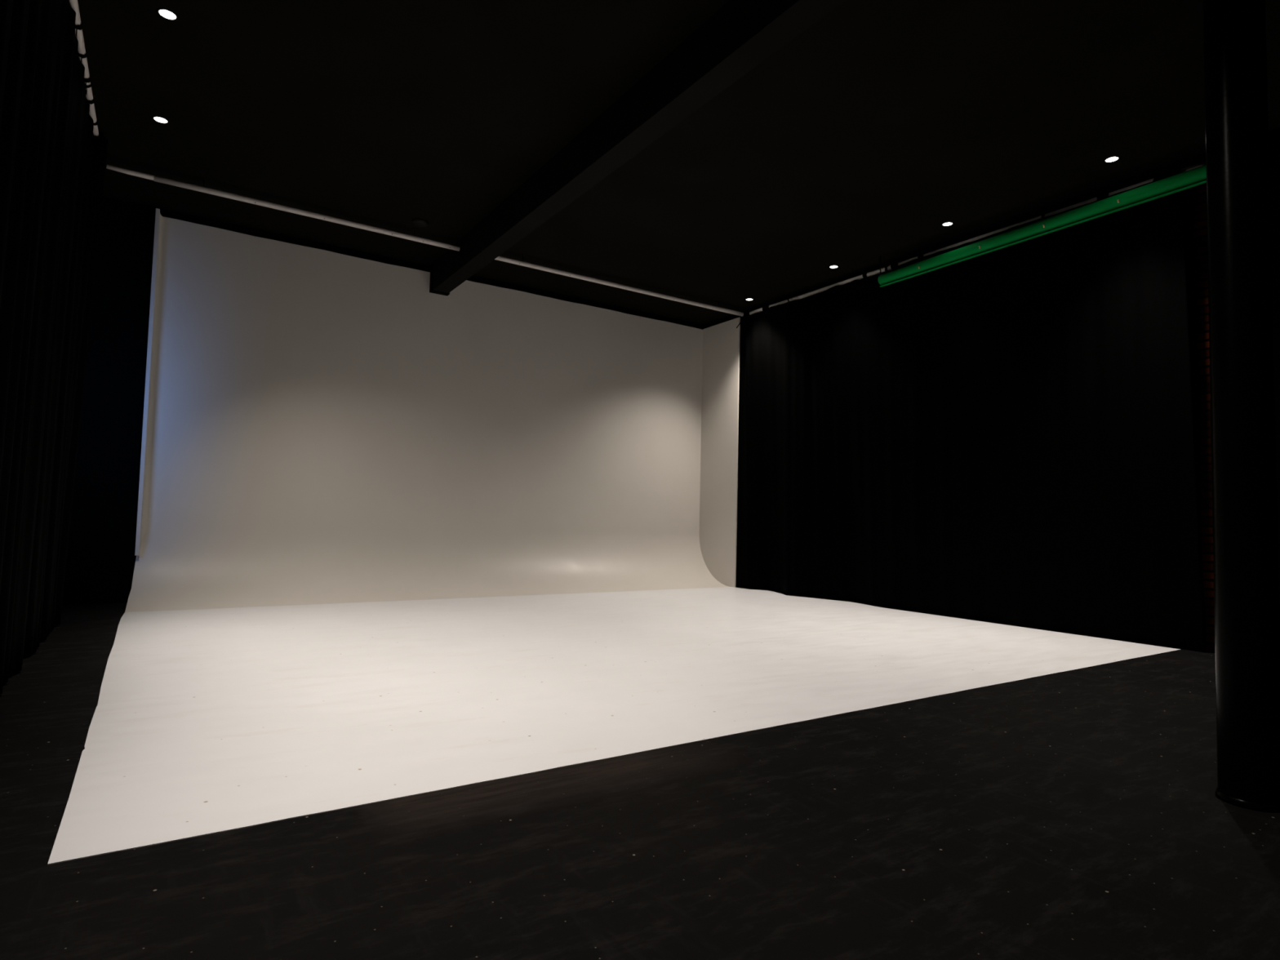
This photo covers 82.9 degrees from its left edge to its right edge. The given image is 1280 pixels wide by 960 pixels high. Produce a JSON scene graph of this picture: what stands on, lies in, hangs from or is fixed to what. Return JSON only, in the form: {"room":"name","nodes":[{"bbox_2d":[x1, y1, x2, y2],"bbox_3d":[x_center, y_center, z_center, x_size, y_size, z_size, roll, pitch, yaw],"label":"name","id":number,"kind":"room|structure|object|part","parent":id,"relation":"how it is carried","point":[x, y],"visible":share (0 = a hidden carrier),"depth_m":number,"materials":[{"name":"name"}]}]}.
{"room":"studio","nodes":[
{"label":"studio","id":0,"kind":"room"},
{"bbox_2d":[62,196,711,604],"bbox_3d":[-2.717,-0.666,9.542,9.850,4.220,0.288,3,-4,-33],"label":"wall","id":1,"kind":"structure","parent":0,"point":[100,561],"depth_m":7.55,"materials":[{"name":"black paint"}]},
{"bbox_2d":[0,586,1279,959],"bbox_3d":[0.513,1.314,4.489,9.850,0.120,12.150,3,-4,-33],"label":"floor","id":2,"kind":"structure","parent":0,"point":[1077,814],"depth_m":2.18,"materials":[{"name":"black paint"}]},
{"bbox_2d":[47,208,1181,865],"bbox_3d":[-0.261,-0.696,6.975,7.654,4.174,6.624,3,-4,-33],"label":"cyclorama","id":3,"kind":"object","parent":2,"relation":"on","point":[396,538],"visible":1,"depth_m":7.90,"materials":[{"name":"white paint"}]},
{"bbox_3d":[-5.170,-1.042,7.609,0.036,3.648,0.140,3,-4,-33],"label":"panel","id":4,"kind":"part","parent":3,"relation":"part of","materials":[{"name":"grey paint"}]},
{"bbox_3d":[1.237,-0.426,11.371,0.022,4.114,0.885,3,-4,-33],"label":"panel","id":5,"kind":"part","parent":3,"relation":"part of","materials":[{"name":"white paint"}]},
{"bbox_2d":[1203,0,1279,813],"bbox_3d":[2.325,-0.907,2.815,0.206,4.218,0.206,3,-4,-33],"label":"support column","id":6,"kind":"structure","parent":2,"relation":"on","point":[1246,604],"depth_m":2.72,"materials":[{"name":"black paint"}]},
{"bbox_2d":[67,0,1279,325],"bbox_3d":[0.616,-3.034,4.721,9.850,0.150,12.150,3,-4,-33],"label":"ceiling","id":7,"kind":"structure","parent":0,"point":[882,124],"depth_m":5.89,"materials":[{"name":"black paint"}]},
{"bbox_2d":[68,0,99,139],"bbox_3d":[-2.023,-3.087,2.255,0.046,0.130,9.760,3,-4,-33],"label":"rail","id":8,"kind":"object","parent":7,"relation":"hanging from","point":[73,4],"visible":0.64,"depth_m":5.05,"materials":[{"name":"metal"}]},
{"bbox_2d":[0,0,108,694],"bbox_3d":[-2.180,-1.021,2.229,0.191,4.150,10.021,3,-4,-33],"label":"curtain","id":9,"kind":"object","parent":8,"relation":"hanging from","point":[52,164],"visible":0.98,"depth_m":4.25,"materials":[{"name":"black fabric"}]},
{"bbox_2d":[151,115,169,124],"bbox_3d":[-3.985,-2.993,6.025,0.124,0.008,0.124,3,-4,-33],"label":"recessed light","id":10,"kind":"object","parent":7,"relation":"in","point":[159,119],"visible":1,"depth_m":6.02,"materials":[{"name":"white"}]},
{"bbox_2d":[155,7,178,21],"bbox_3d":[-3.087,-3.041,4.735,0.124,0.008,0.124,3,-4,-33],"label":"recessed light","id":11,"kind":"object","parent":7,"relation":"in","point":[167,14],"visible":1,"depth_m":4.73,"materials":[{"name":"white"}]},
{"bbox_2d":[106,164,460,251],"bbox_3d":[-3.503,-2.835,7.571,3.339,0.136,0.084,3,-4,-33],"label":"rail","id":12,"kind":"object","parent":7,"relation":"attached to","point":[202,188],"visible":1,"depth_m":7.42,"materials":[{"name":"silver metal"}]},
{"bbox_2d":[411,217,428,226],"bbox_3d":[-2.430,-2.837,8.005,0.184,0.036,0.184,3,-4,-33],"label":"recessed light","id":13,"kind":"object","parent":7,"relation":"in","point":[418,222],"visible":1,"depth_m":7.96,"materials":[{"name":"black metal"}]},
{"bbox_2d":[494,253,743,316],"bbox_3d":[-0.200,-2.639,9.774,4.196,0.136,0.058,3,-4,-33],"label":"rail","id":14,"kind":"object","parent":7,"relation":"attached to","point":[500,258],"visible":0.96,"depth_m":9.64,"materials":[{"name":"silver metal"}]},
{"bbox_2d":[429,0,845,295],"bbox_3d":[0.606,-2.781,4.580,0.238,0.370,11.642,3,-4,-33],"label":"ceiling beam","id":15,"kind":"structure","parent":7,"relation":"attached to","point":[741,34],"depth_m":5.34,"materials":[{"name":"black paint"}]},
{"bbox_3d":[-2.590,-2.599,9.388,0.238,0.368,0.090,3,-4,-33],"label":"plate","id":16,"kind":"part","parent":15,"relation":"part of","materials":[{"name":"black"}]},
{"bbox_2d":[745,297,753,301],"bbox_3d":[1.589,-2.621,10.526,0.124,0.008,0.124,3,-4,-33],"label":"recessed light","id":17,"kind":"object","parent":7,"relation":"in","point":[747,299],"visible":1,"depth_m":10.51,"materials":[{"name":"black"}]},
{"bbox_2d":[828,264,839,268],"bbox_3d":[2.434,-2.677,9.104,0.124,0.008,0.124,3,-4,-33],"label":"recessed light","id":18,"kind":"object","parent":7,"relation":"in","point":[834,266],"visible":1,"depth_m":9.10,"materials":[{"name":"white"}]},
{"bbox_2d":[941,221,953,226],"bbox_3d":[3.282,-2.730,7.734,0.124,0.008,0.124,3,-4,-33],"label":"recessed light","id":19,"kind":"object","parent":7,"relation":"in","point":[947,224],"visible":1,"depth_m":7.73,"materials":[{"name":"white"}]},
{"bbox_2d":[749,160,1205,315],"bbox_3d":[3.231,-2.626,8.509,0.058,0.136,5.670,3,-4,-33],"label":"rail","id":20,"kind":"object","parent":7,"relation":"attached to","point":[882,269],"visible":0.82,"depth_m":7.96,"materials":[{"name":"metal"}]},
{"bbox_2d":[736,168,1204,651],"bbox_3d":[3.142,-0.549,8.585,0.278,4.136,5.856,3,-4,-33],"label":"curtain","id":21,"kind":"object","parent":20,"relation":"hanging from","point":[1005,435],"visible":0.99,"depth_m":7.58,"materials":[{"name":"black fabric"}]},
{"bbox_2d":[877,164,1206,287],"bbox_3d":[3.849,-2.577,7.239,0.130,0.384,3.510,3,-5,-33],"label":"roll","id":22,"kind":"object","parent":7,"relation":"hanging from","point":[1196,176],"visible":0.9,"depth_m":6.93,"materials":[{"name":"green fabric"}]},
{"bbox_2d":[1103,155,1119,163],"bbox_3d":[4.104,-2.788,6.303,0.124,0.008,0.124,3,-4,-33],"label":"recessed light","id":23,"kind":"object","parent":7,"relation":"in","point":[1110,159],"visible":1,"depth_m":6.30,"materials":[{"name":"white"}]},
{"bbox_2d":[711,187,1197,604],"bbox_3d":[4.533,-0.623,7.150,0.410,4.220,11.712,3,-4,-33],"label":"wall","id":24,"kind":"structure","parent":0,"point":[1187,193],"depth_m":6.40,"materials":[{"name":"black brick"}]}
]}

